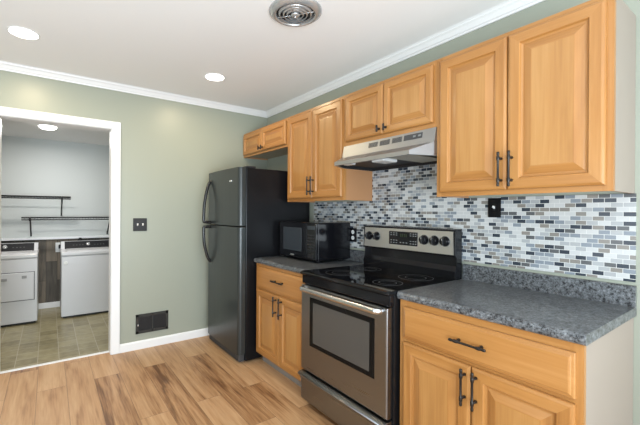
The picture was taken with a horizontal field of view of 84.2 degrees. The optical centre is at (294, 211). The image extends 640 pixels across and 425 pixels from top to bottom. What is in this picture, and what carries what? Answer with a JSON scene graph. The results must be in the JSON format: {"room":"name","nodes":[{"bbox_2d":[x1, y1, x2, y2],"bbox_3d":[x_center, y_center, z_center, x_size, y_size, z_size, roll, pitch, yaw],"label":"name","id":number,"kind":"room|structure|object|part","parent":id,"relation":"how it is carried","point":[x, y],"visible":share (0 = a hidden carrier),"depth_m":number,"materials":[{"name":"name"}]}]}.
{"room":"kitchen","nodes":[
{"label":"kitchen","id":0,"kind":"room"},
{"bbox_2d":[1,135,108,302],"bbox_3d":[-3.372,0.159,4.745,3.100,2.250,0.112,0,0,-35],"label":"wall","id":1,"kind":"structure","parent":0,"point":[29,166],"depth_m":4.75,"materials":[{"name":"grey paint"}]},
{"bbox_2d":[1,195,70,215],"bbox_3d":[-3.465,-0.078,4.432,1.091,0.256,0.315,0,0,-35],"label":"wire shelf","id":2,"kind":"object","parent":1,"relation":"attached to","point":[3,196],"visible":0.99,"depth_m":4.44,"materials":[{"name":"black"}]},
{"bbox_3d":[-3.466,-0.185,4.434,1.088,0.040,0.304,0,0,-35],"label":"rail","id":3,"kind":"part","parent":2,"relation":"part of","materials":[{"name":"black"}]},
{"bbox_2d":[39,301,59,308],"bbox_3d":[-3.342,1.247,4.694,3.080,0.075,0.014,0,0,-35],"label":"baseboard","id":4,"kind":"structure","parent":1,"relation":"attached to","point":[57,303],"depth_m":4.72,"materials":[{"name":"white paint"}]},
{"bbox_2d":[1,235,108,240],"bbox_3d":[-3.337,0.350,4.694,3.080,0.032,0.034,0,0,-35],"label":"trim","id":5,"kind":"structure","parent":1,"relation":"attached to","point":[98,236],"depth_m":4.74,"materials":[{"name":"white paint"}]},
{"bbox_2d":[55,242,60,251],"bbox_3d":[-3.178,0.478,4.782,0.107,0.130,0.050,0,0,-35],"label":"wall outlet","id":6,"kind":"object","parent":1,"relation":"attached to","point":[57,245],"visible":0.43,"depth_m":4.78,"materials":[{"name":"white plastic"}]},
{"bbox_2d":[21,217,108,235],"bbox_3d":[-2.937,0.193,4.801,1.225,0.256,0.315,0,0,-35],"label":"wire shelf","id":7,"kind":"object","parent":1,"relation":"attached to","point":[29,219],"visible":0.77,"depth_m":4.58,"materials":[{"name":"black"}]},
{"bbox_3d":[-2.938,0.085,4.803,1.222,0.040,0.304,0,0,-35],"label":"rail","id":8,"kind":"part","parent":7,"relation":"part of","materials":[{"name":"black metal"}]},
{"bbox_2d":[2,119,109,145],"bbox_3d":[-2.777,-1.001,3.899,3.100,0.080,2.169,0,0,-35],"label":"ceiling","id":9,"kind":"structure","parent":0,"point":[14,128],"depth_m":4.33,"materials":[{"name":"white paint"}]},
{"bbox_2d":[38,124,57,129],"bbox_3d":[-2.753,-0.939,3.934,0.186,0.044,0.186,0,0,-35],"label":"flush ceiling light","id":10,"kind":"object","parent":9,"relation":"attached to","point":[42,126],"visible":0.99,"depth_m":3.89,"materials":[{"name":"white paint"}]},
{"bbox_2d":[0,70,266,343],"bbox_3d":[-2.253,0.062,2.874,4.600,2.461,0.120,0,0,-35],"label":"wall","id":11,"kind":"structure","parent":0,"point":[170,149],"depth_m":3.45,"materials":[{"name":"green paint"}]},
{"bbox_2d":[0,350,108,373],"bbox_3d":[-2.044,1.290,3.051,0.780,0.008,0.034,0,0,-35],"label":"trim","id":12,"kind":"structure","parent":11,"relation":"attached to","point":[77,357],"depth_m":3.02,"materials":[{"name":"white paint"}]},
{"bbox_2d":[0,106,120,354],"bbox_3d":[-2.021,0.236,3.026,0.930,2.116,0.140,0,0,-35],"label":"door frame","id":13,"kind":"structure","parent":11,"relation":"in","point":[114,128],"depth_m":3.20,"materials":[{"name":"white paint"}]},
{"bbox_2d":[0,60,266,117],"bbox_3d":[-2.195,-1.139,2.799,4.600,0.058,0.060,0,0,-35],"label":"crown molding","id":14,"kind":"structure","parent":11,"relation":"attached to","point":[4,65],"depth_m":3.22,"materials":[{"name":"white paint"}]},
{"bbox_2d":[133,218,146,230],"bbox_3d":[-1.462,0.119,3.338,0.122,0.121,0.022,0,0,-35],"label":"wall switch","id":15,"kind":"object","parent":11,"relation":"attached to","point":[139,224],"visible":1,"depth_m":3.34,"materials":[{"name":"black plastic"}]},
{"bbox_2d":[136,310,167,333],"bbox_3d":[-1.371,1.062,3.401,0.298,0.182,0.029,0,0,-35],"label":"air vent","id":16,"kind":"object","parent":11,"relation":"in","point":[154,321],"visible":1,"depth_m":3.40,"materials":[{"name":"grey metal"}]},
{"bbox_2d":[120,328,208,352],"bbox_3d":[-0.973,1.260,3.689,1.556,0.078,0.014,0,0,-35],"label":"baseboard","id":17,"kind":"structure","parent":11,"relation":"attached to","point":[131,346],"depth_m":3.46,"materials":[{"name":"white paint"}]},
{"bbox_2d":[0,307,337,424],"bbox_3d":[-1.355,1.329,1.660,4.700,0.060,7.490,0,0,-35],"label":"floor","id":18,"kind":"structure","parent":0,"point":[194,381],"depth_m":2.67,"materials":[{"name":"wood"}]},
{"bbox_2d":[1,242,38,326],"bbox_3d":[-3.421,0.837,4.161,0.643,0.895,0.640,0,0,-35],"label":"dryer","id":19,"kind":"object","parent":18,"relation":"on","point":[19,261],"visible":1,"depth_m":4.01,"materials":[{"name":"white metal"}]},
{"bbox_3d":[-3.358,0.475,4.075,0.519,0.008,0.330,0,0,-35],"label":"lid","id":20,"kind":"part","parent":19,"relation":"part of","materials":[{"name":"white metal"}]},
{"bbox_3d":[-3.202,0.846,3.940,0.465,0.311,0.012,0,0,-35],"label":"door","id":21,"kind":"part","parent":19,"relation":"part of","materials":[{"name":"white metal"}]},
{"bbox_3d":[-3.499,0.433,4.277,0.549,0.089,0.086,0,0,-35],"label":"console panel","id":22,"kind":"part","parent":19,"relation":"part of","materials":[{"name":"black plastic"}]},
{"bbox_2d":[60,239,108,317],"bbox_3d":[-2.714,0.841,4.669,0.645,0.895,0.614,0,0,-35],"label":"washing machine","id":23,"kind":"object","parent":18,"relation":"on","point":[84,264],"visible":0.7,"depth_m":4.40,"materials":[{"name":"white metal"}]},
{"bbox_3d":[-2.784,0.437,4.773,0.551,0.089,0.086,0,0,-35],"label":"console panel","id":24,"kind":"part","parent":23,"relation":"part of","materials":[{"name":"black plastic"}]},
{"bbox_3d":[-2.650,0.479,4.580,0.521,0.008,0.330,0,0,-35],"label":"lid","id":25,"kind":"part","parent":23,"relation":"part of","materials":[{"name":"white metal"}]},
{"bbox_2d":[202,166,308,361],"bbox_3d":[-0.413,0.451,3.495,0.843,1.705,0.725,0,0,-35],"label":"refrigerator","id":26,"kind":"object","parent":18,"relation":"on","point":[248,204],"visible":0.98,"depth_m":3.16,"materials":[{"name":"black"}]},
{"bbox_3d":[-0.874,0.317,3.506,0.098,0.371,0.029,0,0,-35],"label":"handle","id":27,"kind":"part","parent":26,"relation":"part of","materials":[{"name":"black"}]},
{"bbox_3d":[-0.872,-0.101,3.505,0.097,0.430,0.029,0,0,-35],"label":"handle","id":28,"kind":"part","parent":26,"relation":"part of","materials":[{"name":"black"}]},
{"bbox_3d":[-0.665,0.678,3.321,0.071,1.097,0.725,0,0,-35],"label":"fridge door","id":29,"kind":"part","parent":26,"relation":"part of","materials":[{"name":"grey metal"}]},
{"bbox_3d":[-0.660,-0.135,3.320,0.071,0.507,0.725,0,0,-35],"label":"freezer door","id":30,"kind":"part","parent":26,"relation":"part of","materials":[{"name":"grey metal"}]},
{"bbox_2d":[256,263,303,386],"bbox_3d":[0.105,0.874,2.918,0.665,0.866,0.758,0,0,-35],"label":"base cabinet","id":31,"kind":"object","parent":18,"relation":"on","point":[278,293],"visible":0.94,"depth_m":2.73,"materials":[{"name":"brown wood"}]},
{"bbox_3d":[-0.225,0.928,2.893,0.020,0.542,0.362,0,0,-35],"label":"door","id":32,"kind":"part","parent":31,"relation":"part of","materials":[{"name":"brown wood"}]},
{"bbox_3d":[-0.164,0.739,2.757,0.038,0.158,0.015,0,0,-35],"label":"handle","id":33,"kind":"part","parent":31,"relation":"part of","materials":[{"name":"brown metal"}]},
{"bbox_3d":[-0.118,0.740,2.691,0.038,0.158,0.015,0,0,-35],"label":"handle","id":34,"kind":"part","parent":31,"relation":"part of","materials":[{"name":"brown metal"}]},
{"bbox_3d":[-0.124,0.554,2.751,0.020,0.176,0.707,0,0,-35],"label":"drawer","id":35,"kind":"part","parent":31,"relation":"part of","materials":[{"name":"brown wood"}]},
{"bbox_3d":[-0.022,0.929,2.601,0.020,0.542,0.340,0,0,-35],"label":"door","id":36,"kind":"part","parent":31,"relation":"part of","materials":[{"name":"brown wood"}]},
{"bbox_2d":[254,249,364,273],"bbox_3d":[0.121,0.375,2.932,0.629,0.129,0.774,0,0,-35],"label":"countertop","id":37,"kind":"structure","parent":31,"relation":"on","point":[293,264],"depth_m":2.83,"materials":[{"name":"stone"}]},
{"bbox_2d":[280,221,349,262],"bbox_3d":[0.160,0.243,3.058,0.370,0.316,0.525,0,0,-35],"label":"microwave","id":38,"kind":"object","parent":37,"relation":"on","point":[317,241],"visible":1,"depth_m":2.87,"materials":[{"name":"black"}]},
{"bbox_3d":[-0.014,0.234,3.013,0.024,0.296,0.400,0,0,-35],"label":"door","id":39,"kind":"part","parent":38,"relation":"part of","materials":[{"name":"black"}]},
{"bbox_3d":[0.136,0.235,2.796,0.024,0.296,0.122,0,0,-35],"label":"control panel","id":40,"kind":"part","parent":38,"relation":"part of","materials":[{"name":"black plastic"}]},
{"bbox_2d":[298,225,461,424],"bbox_3d":[0.506,0.705,2.263,0.714,1.209,0.762,0,0,-35],"label":"electric range","id":41,"kind":"object","parent":18,"relation":"on","point":[350,349],"visible":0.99,"depth_m":2.12,"materials":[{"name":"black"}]},
{"bbox_3d":[0.232,1.087,2.083,0.018,0.013,0.737,0,0,-35],"label":"handle","id":42,"kind":"part","parent":41,"relation":"part of","materials":[{"name":"silver metal"}]},
{"bbox_3d":[0.234,0.508,2.081,0.057,0.033,0.699,0,0,-35],"label":"handle","id":43,"kind":"part","parent":41,"relation":"part of","materials":[{"name":"silver metal"}]},
{"bbox_3d":[0.259,1.167,2.102,0.068,0.192,0.745,0,0,-35],"label":"storage drawer","id":44,"kind":"part","parent":41,"relation":"part of","materials":[{"name":"silver metal"}]},
{"bbox_3d":[0.270,0.775,2.109,0.040,0.568,0.743,0,0,-35],"label":"oven door","id":45,"kind":"part","parent":41,"relation":"part of","materials":[{"name":"silver metal"}]},
{"bbox_3d":[0.554,0.178,2.668,0.027,0.061,0.061,0,0,-35],"label":"knob","id":46,"kind":"part","parent":41,"relation":"part of","materials":[{"name":"black plastic"}]},
{"bbox_3d":[0.596,0.178,2.607,0.027,0.061,0.061,0,0,-35],"label":"knob","id":47,"kind":"part","parent":41,"relation":"part of","materials":[{"name":"black plastic"}]},
{"bbox_2d":[300,264,453,295],"bbox_3d":[0.494,0.412,2.254,0.594,0.022,0.760,0,0,-35],"label":"cooktop","id":48,"kind":"object","parent":41,"relation":"in","point":[373,279],"depth_m":2.18,"materials":[{"name":"black glass"}]},
{"bbox_3d":[0.748,0.188,2.421,0.015,0.141,0.731,0,0,-35],"label":"control panel","id":49,"kind":"part","parent":41,"relation":"part of","materials":[{"name":"silver metal"}]},
{"bbox_3d":[0.825,0.180,2.277,0.027,0.061,0.061,0,0,-35],"label":"knob","id":50,"kind":"part","parent":41,"relation":"part of","materials":[{"name":"black"}]},
{"bbox_3d":[0.868,0.180,2.216,0.027,0.061,0.061,0,0,-35],"label":"knob","id":51,"kind":"part","parent":41,"relation":"part of","materials":[{"name":"black plastic"}]},
{"bbox_3d":[0.909,0.180,2.156,0.027,0.061,0.061,0,0,-35],"label":"knob","id":52,"kind":"part","parent":41,"relation":"part of","materials":[{"name":"black plastic"}]},
{"bbox_2d":[400,299,633,424],"bbox_3d":[0.981,0.880,1.659,0.665,0.866,0.758,0,0,-35],"label":"base cabinet","id":53,"kind":"object","parent":18,"relation":"on","point":[456,369],"visible":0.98,"depth_m":1.43,"materials":[{"name":"brown wood"}]},
{"bbox_3d":[0.645,0.926,1.642,0.020,0.546,0.348,0,0,-35],"label":"door","id":54,"kind":"part","parent":53,"relation":"part of","materials":[{"name":"brown wood"}]},
{"bbox_3d":[0.710,0.742,1.501,0.038,0.156,0.015,0,0,-35],"label":"handle","id":55,"kind":"part","parent":53,"relation":"part of","materials":[{"name":"brown metal"}]},
{"bbox_3d":[0.724,0.555,1.482,0.038,0.014,0.158,0,0,-35],"label":"handle","id":56,"kind":"part","parent":53,"relation":"part of","materials":[{"name":"brown metal"}]},
{"bbox_3d":[0.738,0.741,1.460,0.038,0.158,0.015,0,0,-35],"label":"handle","id":57,"kind":"part","parent":53,"relation":"part of","materials":[{"name":"brown metal"}]},
{"bbox_3d":[0.751,0.557,1.493,0.020,0.158,0.710,0,0,-35],"label":"drawer","id":58,"kind":"part","parent":53,"relation":"part of","materials":[{"name":"brown wood"}]},
{"bbox_2d":[397,264,636,345],"bbox_3d":[1.000,0.382,1.667,0.629,0.129,0.773,0,0,-35],"label":"countertop","id":59,"kind":"structure","parent":53,"relation":"on","point":[574,310],"depth_m":1.59,"materials":[{"name":"stone"}]},
{"bbox_3d":[0.849,0.928,1.348,0.020,0.546,0.357,0,0,-35],"label":"door","id":60,"kind":"part","parent":53,"relation":"part of","materials":[{"name":"brown wood"}]},
{"bbox_3d":[1.229,0.882,1.371,0.587,0.866,0.003,0,0,-35],"label":"panel","id":61,"kind":"part","parent":53,"relation":"part of","materials":[{"name":"beige wood"}]},
{"bbox_2d":[0,0,506,110],"bbox_3d":[-0.720,-1.197,0.767,4.700,0.080,5.320,0,0,-35],"label":"ceiling","id":62,"kind":"structure","parent":0,"point":[170,46],"depth_m":2.38,"materials":[{"name":"white paint"}]},
{"bbox_2d":[7,26,39,39],"bbox_3d":[-1.763,-1.161,2.295,0.172,0.006,0.172,0,0,-35],"label":"recessed light","id":63,"kind":"object","parent":62,"relation":"in","point":[22,32],"visible":1,"depth_m":2.28,"materials":[{"name":"white paint"}]},
{"bbox_2d":[205,73,224,80],"bbox_3d":[-0.688,-1.156,3.030,0.172,0.006,0.172,0,0,-35],"label":"recessed light","id":64,"kind":"object","parent":62,"relation":"in","point":[211,76],"visible":1,"depth_m":3.03,"materials":[{"name":"white paint"}]},
{"bbox_2d":[269,0,321,26],"bbox_3d":[0.002,-1.134,2.031,0.304,0.038,0.304,0,0,-35],"label":"ceiling vent","id":65,"kind":"object","parent":62,"relation":"in","point":[292,13],"visible":1,"depth_m":2.00,"materials":[{"name":"grey metal"}]},
{"bbox_2d":[267,0,639,424],"bbox_3d":[1.169,0.083,2.087,0.120,2.461,5.320,0,0,-35],"label":"wall","id":66,"kind":"structure","parent":0,"point":[547,8],"depth_m":1.90,"materials":[{"name":"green paint"}]},
{"bbox_2d":[243,118,287,159],"bbox_3d":[-0.216,-0.733,3.667,0.355,0.262,0.895,0,0,-35],"label":"upper cabinet","id":67,"kind":"object","parent":66,"relation":"attached to","point":[270,141],"visible":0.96,"depth_m":3.56,"materials":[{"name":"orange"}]},
{"bbox_3d":[-0.454,-0.734,3.769,0.020,0.216,0.415,0,0,-35],"label":"door","id":68,"kind":"part","parent":67,"relation":"part of","materials":[{"name":"brown wood"}]},
{"bbox_3d":[-0.208,-0.732,3.416,0.020,0.216,0.437,0,0,-35],"label":"door","id":69,"kind":"part","parent":67,"relation":"part of","materials":[{"name":"brown wood"}]},
{"bbox_2d":[287,96,371,201],"bbox_3d":[0.251,-0.475,2.987,0.362,0.771,0.755,0,0,-35],"label":"upper cabinet","id":70,"kind":"object","parent":66,"relation":"attached to","point":[316,135],"visible":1,"depth_m":2.80,"materials":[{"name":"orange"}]},
{"bbox_3d":[0.040,-0.478,3.057,0.020,0.720,0.361,0,0,-35],"label":"door","id":71,"kind":"part","parent":70,"relation":"part of","materials":[{"name":"brown wood"}]},
{"bbox_3d":[0.133,-0.215,2.872,0.038,0.152,0.015,0,0,-35],"label":"handle","id":72,"kind":"part","parent":70,"relation":"part of","materials":[{"name":"brown metal"}]},
{"bbox_3d":[0.159,-0.475,2.922,0.020,0.771,0.755,0,0,-35],"label":"frame","id":73,"kind":"part","parent":70,"relation":"part of","materials":[{"name":"brown wood"}]},
{"bbox_3d":[0.246,-0.476,2.761,0.020,0.720,0.353,0,0,-35],"label":"door","id":74,"kind":"part","parent":70,"relation":"part of","materials":[{"name":"brown wood"}]},
{"bbox_3d":[0.498,-0.473,2.700,0.284,0.771,0.002,0,0,-35],"label":"panel","id":75,"kind":"part","parent":70,"relation":"part of","materials":[{"name":"brown wood"}]},
{"bbox_2d":[345,60,437,145],"bbox_3d":[0.687,-0.668,2.367,0.355,0.378,0.756,0,0,-35],"label":"upper cabinet","id":76,"kind":"object","parent":66,"relation":"attached to","point":[406,102],"visible":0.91,"depth_m":2.21,"materials":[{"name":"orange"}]},
{"bbox_3d":[0.472,-0.672,2.437,0.020,0.326,0.352,0,0,-35],"label":"door","id":77,"kind":"part","parent":76,"relation":"part of","materials":[{"name":"brown wood"}]},
{"bbox_2d":[334,127,436,170],"bbox_3d":[0.636,-0.393,2.333,0.472,0.171,0.756,0,0,-35],"label":"range hood","id":78,"kind":"object","parent":76,"relation":"attached to","point":[417,148],"visible":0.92,"depth_m":2.20,"materials":[{"name":"silver metal"}]},
{"bbox_3d":[0.703,-0.448,2.101,0.012,0.034,0.130,0,0,-35],"label":"switch panel","id":79,"kind":"part","parent":78,"relation":"part of","materials":[{"name":"grey metal"}]},
{"bbox_3d":[0.677,-0.670,2.142,0.020,0.326,0.358,0,0,-35],"label":"door","id":80,"kind":"part","parent":76,"relation":"part of","materials":[{"name":"brown wood"}]},
{"bbox_2d":[266,0,545,117],"bbox_3d":[1.137,-1.118,1.985,0.060,0.058,5.200,0,0,-35],"label":"crown molding","id":81,"kind":"structure","parent":66,"relation":"attached to","point":[507,8],"depth_m":2.40,"materials":[{"name":"white paint"}]},
{"bbox_2d":[314,164,635,281],"bbox_3d":[0.831,-0.074,2.461,0.008,0.748,2.268,0,0,-35],"label":"wall tile","id":82,"kind":"structure","parent":66,"relation":"attached to","point":[582,235],"depth_m":1.91,"materials":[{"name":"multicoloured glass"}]},
{"bbox_2d":[350,228,356,241],"bbox_3d":[0.484,0.191,2.942,0.010,0.114,0.076,0,0,-35],"label":"wall outlet","id":83,"kind":"object","parent":82,"relation":"attached to","point":[353,231],"visible":0.97,"depth_m":2.93,"materials":[{"name":"black"}]},
{"bbox_2d":[488,198,500,217],"bbox_3d":[1.129,-0.024,2.006,0.022,0.110,0.070,0,0,-35],"label":"wall switch","id":84,"kind":"object","parent":82,"relation":"attached to","point":[494,204],"visible":1,"depth_m":2.01,"materials":[{"name":"black plastic"}]},
{"bbox_2d":[437,0,635,197],"bbox_3d":[1.116,-0.469,1.743,0.362,0.771,0.757,0,0,-35],"label":"upper cabinet","id":85,"kind":"object","parent":66,"relation":"attached to","point":[545,105],"visible":1,"depth_m":1.53,"materials":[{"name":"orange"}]},
{"bbox_3d":[0.903,-0.469,1.815,0.020,0.724,0.350,0,0,-35],"label":"door","id":86,"kind":"part","parent":85,"relation":"part of","materials":[{"name":"brown wood"}]},
{"bbox_3d":[0.966,-0.202,1.673,0.038,0.163,0.015,0,0,-35],"label":"handle","id":87,"kind":"part","parent":85,"relation":"part of","materials":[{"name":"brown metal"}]},
{"bbox_3d":[0.993,-0.201,1.634,0.038,0.165,0.015,0,0,-35],"label":"handle","id":88,"kind":"part","parent":85,"relation":"part of","materials":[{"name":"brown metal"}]},
{"bbox_3d":[1.108,-0.468,1.521,0.020,0.724,0.357,0,0,-35],"label":"door","id":89,"kind":"part","parent":85,"relation":"part of","materials":[{"name":"brown wood"}]},
{"bbox_3d":[1.363,-0.467,1.456,0.284,0.771,0.002,0,0,-35],"label":"panel","id":90,"kind":"part","parent":85,"relation":"part of","materials":[{"name":"beige wood"}]}
]}

